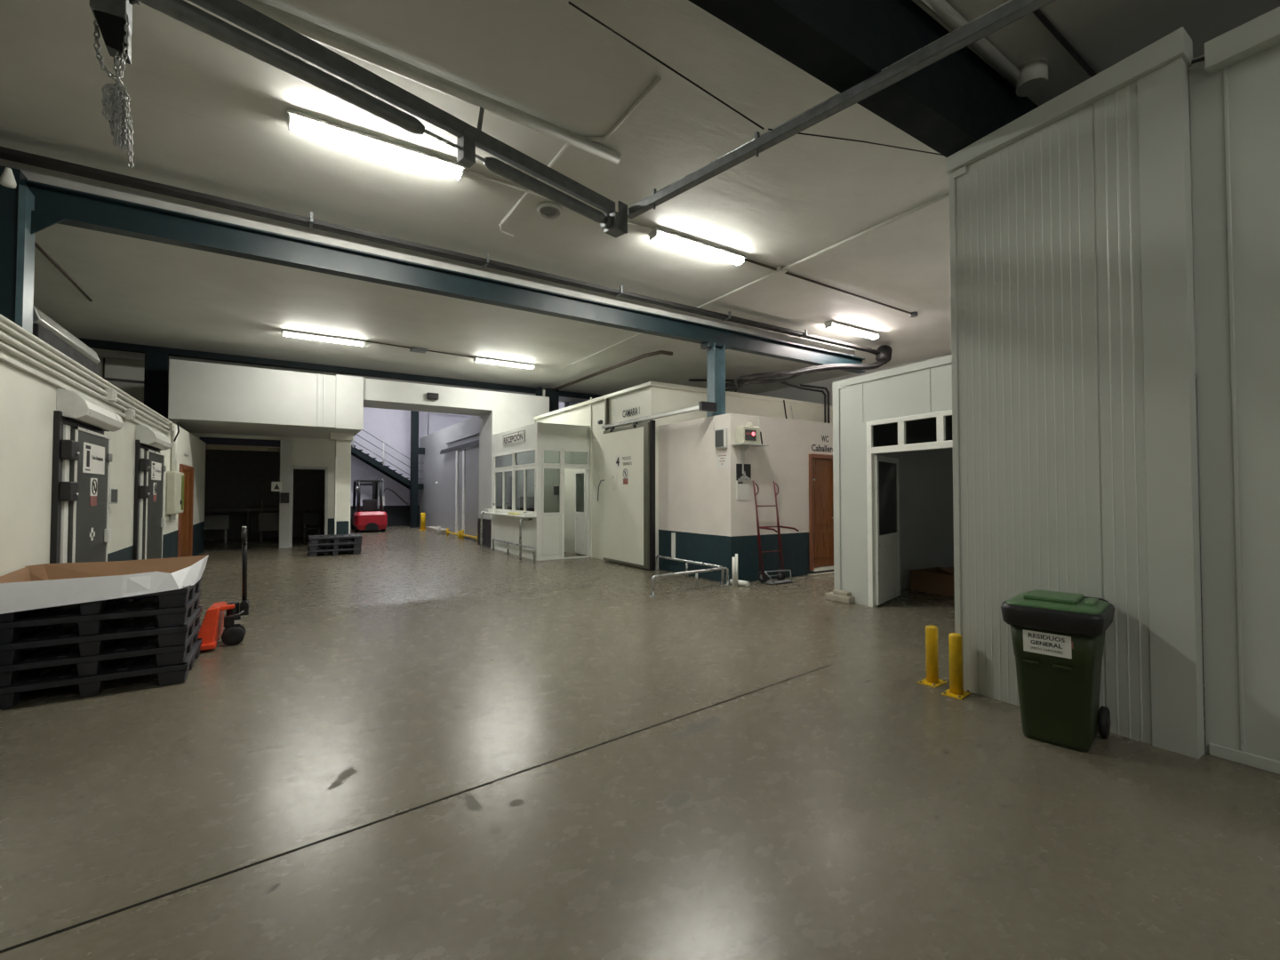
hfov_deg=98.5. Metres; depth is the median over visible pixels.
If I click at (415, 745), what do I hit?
floor
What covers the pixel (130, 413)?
junction box
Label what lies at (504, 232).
stub
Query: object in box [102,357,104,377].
conduit
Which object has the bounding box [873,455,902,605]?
door
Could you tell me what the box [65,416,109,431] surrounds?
grille
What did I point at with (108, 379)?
ceiling pipe
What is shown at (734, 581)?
drain pipe
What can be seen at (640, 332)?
conduit
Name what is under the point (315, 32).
ceiling pipe
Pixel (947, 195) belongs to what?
conduit
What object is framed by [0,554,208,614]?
cardboard tray
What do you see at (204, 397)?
wall
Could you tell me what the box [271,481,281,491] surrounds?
notice
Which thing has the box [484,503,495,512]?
soap dispenser
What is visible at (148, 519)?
door
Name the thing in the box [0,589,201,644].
pallet
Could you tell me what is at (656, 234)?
fluorescent light
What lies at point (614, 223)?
rail
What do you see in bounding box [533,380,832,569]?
wall
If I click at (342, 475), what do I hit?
wall pillar
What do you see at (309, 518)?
chair
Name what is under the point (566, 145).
conduit
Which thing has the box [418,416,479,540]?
wall
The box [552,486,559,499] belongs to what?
wall dispenser
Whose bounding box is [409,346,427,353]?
ceiling box
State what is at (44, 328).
duct
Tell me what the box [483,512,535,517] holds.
countertop
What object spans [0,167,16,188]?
sensor
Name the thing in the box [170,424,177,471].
conduit
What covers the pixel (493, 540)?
guard rail
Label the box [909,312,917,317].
junction box
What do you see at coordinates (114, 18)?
chain
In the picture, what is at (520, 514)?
paper stack
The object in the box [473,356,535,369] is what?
fluorescent light
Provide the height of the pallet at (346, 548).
0.160 m
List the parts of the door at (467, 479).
sliding rail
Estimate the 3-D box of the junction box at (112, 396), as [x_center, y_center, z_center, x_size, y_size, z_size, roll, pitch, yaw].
[-6.550,-1.050,6.815,0.110,0.150,0.160,1,-2,-33]
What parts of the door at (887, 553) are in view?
pane, panel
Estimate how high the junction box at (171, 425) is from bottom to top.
0.150 m
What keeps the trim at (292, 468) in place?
attached to the wall at (304, 452)
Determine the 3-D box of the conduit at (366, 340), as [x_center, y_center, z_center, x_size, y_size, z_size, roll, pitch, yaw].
[-5.303,-3.175,13.432,2.508,0.027,0.028,1,-2,-37]
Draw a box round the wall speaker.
[426,392,439,399]
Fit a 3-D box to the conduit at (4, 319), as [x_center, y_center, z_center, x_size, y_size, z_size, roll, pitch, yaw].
[-4.167,-1.271,3.061,0.044,0.062,17.601,1,-2,-33]
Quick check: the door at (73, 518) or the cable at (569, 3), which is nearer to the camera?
the cable at (569, 3)
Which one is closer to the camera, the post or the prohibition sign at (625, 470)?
the prohibition sign at (625, 470)
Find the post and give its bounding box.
[437,526,440,534]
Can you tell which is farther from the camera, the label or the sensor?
the sensor
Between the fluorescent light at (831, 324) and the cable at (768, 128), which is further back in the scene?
the fluorescent light at (831, 324)
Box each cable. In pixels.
[173,420,179,441]
[568,0,764,129]
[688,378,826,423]
[768,128,942,155]
[783,400,787,418]
[800,384,829,423]
[1032,8,1096,77]
[1191,56,1204,63]
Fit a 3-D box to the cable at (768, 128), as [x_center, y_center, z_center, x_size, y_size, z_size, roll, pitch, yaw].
[2.181,-3.054,5.035,2.773,0.681,0.013,1,-2,-32]
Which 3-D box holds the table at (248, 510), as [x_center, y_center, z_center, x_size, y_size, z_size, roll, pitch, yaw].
[-12.994,1.517,18.840,4.320,1.080,0.800,1,-2,-33]
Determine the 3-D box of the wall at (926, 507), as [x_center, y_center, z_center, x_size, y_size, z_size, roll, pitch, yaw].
[6.585,0.164,8.814,7.193,3.300,3.222,1,-2,-33]
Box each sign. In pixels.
[82,441,104,474]
[89,478,97,505]
[151,461,161,479]
[152,482,156,501]
[502,429,524,446]
[623,467,627,484]
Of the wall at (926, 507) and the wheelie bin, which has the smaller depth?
the wheelie bin
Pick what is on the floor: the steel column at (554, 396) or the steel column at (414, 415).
the steel column at (414, 415)
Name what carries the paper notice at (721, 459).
attached to the wall at (699, 503)
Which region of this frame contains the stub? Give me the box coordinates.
[499,224,513,237]
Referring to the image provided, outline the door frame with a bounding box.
[866,409,952,607]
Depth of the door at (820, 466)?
11.14 m
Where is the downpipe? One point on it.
(543, 390)
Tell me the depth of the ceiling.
6.16 m
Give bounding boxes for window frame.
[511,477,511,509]
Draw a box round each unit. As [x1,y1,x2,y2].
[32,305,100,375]
[736,416,762,444]
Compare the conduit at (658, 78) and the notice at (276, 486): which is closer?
the conduit at (658, 78)
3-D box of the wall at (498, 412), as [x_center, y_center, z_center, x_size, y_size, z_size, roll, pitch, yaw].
[-5.418,-0.313,16.374,5.240,4.620,1.410,1,-2,-33]
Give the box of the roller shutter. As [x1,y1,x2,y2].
[199,436,279,451]
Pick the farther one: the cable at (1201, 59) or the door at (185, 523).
the door at (185, 523)
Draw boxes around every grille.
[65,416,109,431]
[141,443,162,450]
[429,393,437,398]
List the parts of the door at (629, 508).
handle, sliding rail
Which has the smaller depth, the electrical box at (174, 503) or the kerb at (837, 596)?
the kerb at (837, 596)
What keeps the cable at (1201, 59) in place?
attached to the wall at (1235, 92)
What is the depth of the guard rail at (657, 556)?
10.51 m
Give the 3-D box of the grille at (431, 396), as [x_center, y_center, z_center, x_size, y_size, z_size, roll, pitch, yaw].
[-5.713,-2.326,15.235,0.220,0.110,0.012,1,-2,-33]
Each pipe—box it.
[101,376,143,383]
[238,0,621,163]
[446,432,479,444]
[553,350,672,391]
[729,553,749,586]
[919,0,1021,86]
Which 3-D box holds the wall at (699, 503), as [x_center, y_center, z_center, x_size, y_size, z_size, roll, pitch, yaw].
[4.103,0.393,12.697,7.370,3.030,2.254,1,-2,-33]
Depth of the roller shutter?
15.77 m
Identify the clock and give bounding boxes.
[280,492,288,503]
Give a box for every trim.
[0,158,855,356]
[279,440,290,548]
[288,465,327,547]
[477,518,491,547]
[671,532,675,558]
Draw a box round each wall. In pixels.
[0,320,205,576]
[96,356,335,535]
[168,359,363,439]
[203,449,324,540]
[350,407,473,526]
[363,377,549,519]
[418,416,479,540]
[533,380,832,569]
[559,401,569,408]
[658,413,833,583]
[756,302,1196,405]
[832,354,1201,606]
[945,26,1204,759]
[1189,6,1279,774]
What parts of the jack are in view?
frame, data plate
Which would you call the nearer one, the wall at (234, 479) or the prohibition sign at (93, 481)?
the prohibition sign at (93, 481)
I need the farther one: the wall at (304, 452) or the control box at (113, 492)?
the wall at (304, 452)
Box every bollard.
[417,512,425,530]
[917,624,947,687]
[941,632,971,699]
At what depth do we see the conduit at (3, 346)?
5.45 m
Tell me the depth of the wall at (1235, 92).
3.30 m
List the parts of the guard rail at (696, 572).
post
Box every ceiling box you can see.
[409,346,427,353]
[1015,57,1047,96]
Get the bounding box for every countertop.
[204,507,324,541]
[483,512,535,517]
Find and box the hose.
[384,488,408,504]
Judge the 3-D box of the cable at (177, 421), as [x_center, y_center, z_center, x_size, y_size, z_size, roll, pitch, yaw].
[-8.921,-0.945,10.585,0.059,0.423,0.418,1,-2,-24]
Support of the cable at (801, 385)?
attached to the wall at (699, 503)
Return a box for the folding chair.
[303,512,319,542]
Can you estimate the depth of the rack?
9.90 m
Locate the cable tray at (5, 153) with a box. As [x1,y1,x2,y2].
[0,146,871,351]
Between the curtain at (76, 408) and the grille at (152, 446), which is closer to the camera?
the curtain at (76, 408)
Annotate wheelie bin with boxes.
[1000,589,1114,752]
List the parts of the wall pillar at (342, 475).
trim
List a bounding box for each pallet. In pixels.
[0,575,202,622]
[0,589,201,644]
[0,605,203,665]
[0,622,200,687]
[0,638,202,709]
[306,545,361,557]
[307,539,361,550]
[308,533,362,543]
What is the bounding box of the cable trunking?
[0,352,164,434]
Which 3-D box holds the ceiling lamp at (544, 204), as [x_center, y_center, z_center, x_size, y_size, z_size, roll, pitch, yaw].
[-1.113,-3.294,6.795,0.320,0.125,0.320,1,-2,-33]
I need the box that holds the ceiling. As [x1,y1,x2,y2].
[0,0,1279,403]
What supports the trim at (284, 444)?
attached to the wall at (304, 452)
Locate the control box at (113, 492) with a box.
[108,488,118,503]
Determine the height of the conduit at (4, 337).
0.069 m
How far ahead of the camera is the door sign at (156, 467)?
9.01 m
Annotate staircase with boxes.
[351,429,423,489]
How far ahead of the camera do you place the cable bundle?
11.96 m
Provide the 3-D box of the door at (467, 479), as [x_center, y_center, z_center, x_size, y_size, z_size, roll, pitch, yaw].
[-6.564,0.382,20.263,0.190,3.340,6.000,1,-2,-33]
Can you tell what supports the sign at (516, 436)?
attached to the booth
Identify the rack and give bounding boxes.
[736,461,751,499]
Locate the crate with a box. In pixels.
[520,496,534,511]
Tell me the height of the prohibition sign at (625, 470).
0.360 m
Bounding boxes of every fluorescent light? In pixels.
[281,328,365,346]
[287,108,464,181]
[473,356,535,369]
[648,226,745,266]
[824,320,879,339]
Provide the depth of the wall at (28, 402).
5.06 m
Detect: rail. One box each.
[136,0,627,238]
[492,538,536,561]
[627,0,1055,219]
[649,567,730,597]
[655,555,725,584]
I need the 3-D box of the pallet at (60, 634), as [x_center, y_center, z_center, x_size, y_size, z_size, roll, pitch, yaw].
[-4.590,1.315,4.739,1.210,0.160,1.010,1,-2,-33]
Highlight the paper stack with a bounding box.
[519,512,532,515]
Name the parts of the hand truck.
cargo arm, toe plate, cargo arm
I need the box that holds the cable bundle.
[704,344,892,391]
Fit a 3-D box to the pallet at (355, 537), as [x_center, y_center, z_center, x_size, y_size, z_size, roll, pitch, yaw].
[-8.077,1.555,14.603,1.210,0.160,1.010,1,-2,-33]
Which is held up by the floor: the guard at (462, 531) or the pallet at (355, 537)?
the guard at (462, 531)
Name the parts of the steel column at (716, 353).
cap plate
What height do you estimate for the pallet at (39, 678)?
0.160 m
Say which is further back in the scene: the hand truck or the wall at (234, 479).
the wall at (234, 479)
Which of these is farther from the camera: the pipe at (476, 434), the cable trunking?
the pipe at (476, 434)
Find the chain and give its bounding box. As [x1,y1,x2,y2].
[89,0,140,168]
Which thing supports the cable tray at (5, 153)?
attached to the wall
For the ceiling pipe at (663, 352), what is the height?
0.175 m
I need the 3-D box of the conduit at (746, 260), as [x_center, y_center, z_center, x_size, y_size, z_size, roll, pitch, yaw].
[3.391,-3.262,9.442,4.581,0.034,0.036,1,-2,-34]
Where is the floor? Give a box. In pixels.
[0,525,1279,959]
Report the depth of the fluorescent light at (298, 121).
5.43 m
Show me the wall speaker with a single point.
(429, 396)
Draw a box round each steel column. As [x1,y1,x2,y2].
[0,165,64,334]
[144,351,168,418]
[409,410,418,527]
[535,386,559,412]
[700,341,732,416]
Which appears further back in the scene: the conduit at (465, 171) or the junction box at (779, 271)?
the junction box at (779, 271)
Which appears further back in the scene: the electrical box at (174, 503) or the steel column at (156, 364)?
the steel column at (156, 364)
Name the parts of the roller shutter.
rail, motor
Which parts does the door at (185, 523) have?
finger plate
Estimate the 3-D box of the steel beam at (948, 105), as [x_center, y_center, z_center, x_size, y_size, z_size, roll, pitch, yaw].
[-1.253,-3.122,2.029,14.000,0.700,0.260,1,-2,-33]
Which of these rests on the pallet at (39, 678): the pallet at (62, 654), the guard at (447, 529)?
the pallet at (62, 654)
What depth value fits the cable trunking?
5.07 m
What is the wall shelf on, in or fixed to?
attached to the wall at (699, 503)
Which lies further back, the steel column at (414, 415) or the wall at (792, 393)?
the steel column at (414, 415)
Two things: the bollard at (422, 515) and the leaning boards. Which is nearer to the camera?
the bollard at (422, 515)
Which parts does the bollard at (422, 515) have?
post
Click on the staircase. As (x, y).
(356, 452)
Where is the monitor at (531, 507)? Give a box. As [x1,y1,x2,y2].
[528,504,534,511]
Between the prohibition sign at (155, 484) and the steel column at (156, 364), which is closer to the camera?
the prohibition sign at (155, 484)
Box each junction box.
[102,387,117,401]
[122,408,135,420]
[166,422,174,431]
[772,265,786,276]
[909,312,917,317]
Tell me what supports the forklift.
on the floor
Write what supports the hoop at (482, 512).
on the floor
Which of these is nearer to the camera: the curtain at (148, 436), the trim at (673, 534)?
the curtain at (148, 436)
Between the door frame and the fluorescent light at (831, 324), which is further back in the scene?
the fluorescent light at (831, 324)
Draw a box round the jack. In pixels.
[198,526,249,650]
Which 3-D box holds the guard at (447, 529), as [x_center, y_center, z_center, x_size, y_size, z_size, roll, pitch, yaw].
[-6.851,1.956,20.218,0.098,0.270,1.800,1,-2,-33]
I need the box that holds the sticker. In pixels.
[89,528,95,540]
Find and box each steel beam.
[24,179,865,373]
[77,337,601,399]
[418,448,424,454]
[688,0,1038,157]
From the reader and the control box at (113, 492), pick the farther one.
the reader
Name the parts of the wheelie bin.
lid, handle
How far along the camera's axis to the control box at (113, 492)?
6.86 m
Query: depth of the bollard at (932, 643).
4.63 m
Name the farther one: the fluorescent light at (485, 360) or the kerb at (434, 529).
the kerb at (434, 529)
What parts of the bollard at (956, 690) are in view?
post, plate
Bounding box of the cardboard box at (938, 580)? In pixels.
[904,567,954,597]
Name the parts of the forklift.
guard post, seat, mast rail, guard post, fire extinguisher plate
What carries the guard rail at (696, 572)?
on the floor
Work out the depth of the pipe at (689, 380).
13.50 m
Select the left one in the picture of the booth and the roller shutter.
the roller shutter
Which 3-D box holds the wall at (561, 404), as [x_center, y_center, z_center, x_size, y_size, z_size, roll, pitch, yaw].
[-5.470,-1.284,25.404,0.200,7.000,9.800,1,-2,-33]
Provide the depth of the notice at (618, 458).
12.49 m
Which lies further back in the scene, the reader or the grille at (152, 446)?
the reader
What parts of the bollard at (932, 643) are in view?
post, plate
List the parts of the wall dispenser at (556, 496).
drawer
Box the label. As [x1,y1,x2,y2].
[1022,629,1073,658]
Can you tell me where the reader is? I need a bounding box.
[715,427,727,449]
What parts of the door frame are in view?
pane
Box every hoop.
[480,511,487,550]
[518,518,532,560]
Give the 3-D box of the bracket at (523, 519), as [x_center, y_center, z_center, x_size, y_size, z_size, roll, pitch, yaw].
[-2.754,1.422,13.244,0.089,1.000,0.434,-1,-2,30]
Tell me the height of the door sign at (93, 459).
0.320 m
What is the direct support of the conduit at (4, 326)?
attached to the wall at (28, 402)
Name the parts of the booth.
panel, panel, moulding, corner post, door frame, panel, panel, door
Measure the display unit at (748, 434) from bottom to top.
0.549 m
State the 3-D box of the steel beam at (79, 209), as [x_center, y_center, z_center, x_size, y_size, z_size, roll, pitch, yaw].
[-0.824,-2.762,9.035,14.300,0.320,0.180,1,-2,-33]
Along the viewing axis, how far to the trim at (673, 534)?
11.14 m
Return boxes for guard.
[446,528,461,538]
[460,529,477,543]
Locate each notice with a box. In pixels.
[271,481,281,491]
[615,455,621,468]
[716,453,727,468]
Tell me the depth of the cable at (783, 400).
13.60 m
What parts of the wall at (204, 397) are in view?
trim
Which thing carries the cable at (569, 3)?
attached to the ceiling
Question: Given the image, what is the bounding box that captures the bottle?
[491,505,495,512]
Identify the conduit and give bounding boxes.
[0,313,170,422]
[0,321,168,424]
[0,331,169,429]
[0,341,171,435]
[34,241,92,301]
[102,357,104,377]
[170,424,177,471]
[366,340,472,358]
[464,169,651,231]
[500,143,569,223]
[560,332,641,369]
[584,75,661,141]
[696,192,949,308]
[744,258,912,314]
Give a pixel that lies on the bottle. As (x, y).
(493, 509)
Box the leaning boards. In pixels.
[377,478,383,508]
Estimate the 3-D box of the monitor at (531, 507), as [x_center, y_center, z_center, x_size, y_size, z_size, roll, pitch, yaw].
[-2.740,0.803,14.119,0.060,0.320,0.450,1,-2,-33]
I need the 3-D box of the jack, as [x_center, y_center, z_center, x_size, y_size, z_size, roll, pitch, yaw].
[-4.809,1.113,5.550,1.430,1.245,0.530,1,-2,-33]
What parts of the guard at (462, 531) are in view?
rail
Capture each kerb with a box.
[425,526,449,534]
[825,589,855,603]
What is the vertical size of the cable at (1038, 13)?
0.044 m
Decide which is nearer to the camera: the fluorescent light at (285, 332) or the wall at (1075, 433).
the wall at (1075, 433)
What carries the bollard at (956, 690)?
on the floor
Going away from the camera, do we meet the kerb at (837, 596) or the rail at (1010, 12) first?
the rail at (1010, 12)
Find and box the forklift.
[350,480,387,532]
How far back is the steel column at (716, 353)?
10.46 m
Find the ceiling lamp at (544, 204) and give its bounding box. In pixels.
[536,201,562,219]
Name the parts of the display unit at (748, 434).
panel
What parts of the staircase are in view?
rail, rail, rail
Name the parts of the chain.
loop chain, gathered chain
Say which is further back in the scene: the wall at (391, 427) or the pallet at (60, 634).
the wall at (391, 427)
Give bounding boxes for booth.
[483,422,590,560]
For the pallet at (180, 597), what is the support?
on the pallet at (10, 632)
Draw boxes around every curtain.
[56,388,123,431]
[136,424,172,450]
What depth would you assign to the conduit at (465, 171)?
6.24 m
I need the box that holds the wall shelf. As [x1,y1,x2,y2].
[731,442,769,461]
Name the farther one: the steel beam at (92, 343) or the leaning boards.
the leaning boards
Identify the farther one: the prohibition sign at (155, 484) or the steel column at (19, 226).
the prohibition sign at (155, 484)
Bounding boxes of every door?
[49,410,112,563]
[132,440,166,559]
[177,464,193,557]
[440,440,479,539]
[597,398,716,570]
[807,453,833,575]
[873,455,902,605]
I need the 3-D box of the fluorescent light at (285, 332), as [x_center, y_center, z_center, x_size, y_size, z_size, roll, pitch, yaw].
[-7.045,-3.162,12.313,1.600,0.120,0.216,1,-2,-33]
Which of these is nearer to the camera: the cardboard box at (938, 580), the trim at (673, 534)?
the cardboard box at (938, 580)
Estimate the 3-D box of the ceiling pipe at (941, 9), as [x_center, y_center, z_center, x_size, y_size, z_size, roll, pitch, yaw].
[-0.195,-3.403,2.377,8.151,0.086,0.090,1,-2,-34]
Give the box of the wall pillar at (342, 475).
[328,432,353,534]
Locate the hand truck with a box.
[752,480,798,583]
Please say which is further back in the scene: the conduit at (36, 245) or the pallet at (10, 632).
the conduit at (36, 245)
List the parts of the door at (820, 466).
sill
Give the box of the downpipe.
[542,389,545,396]
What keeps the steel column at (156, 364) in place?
on the wall at (28, 402)
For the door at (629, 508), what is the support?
in the wall at (651, 397)
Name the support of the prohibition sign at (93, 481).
attached to the door at (73, 518)

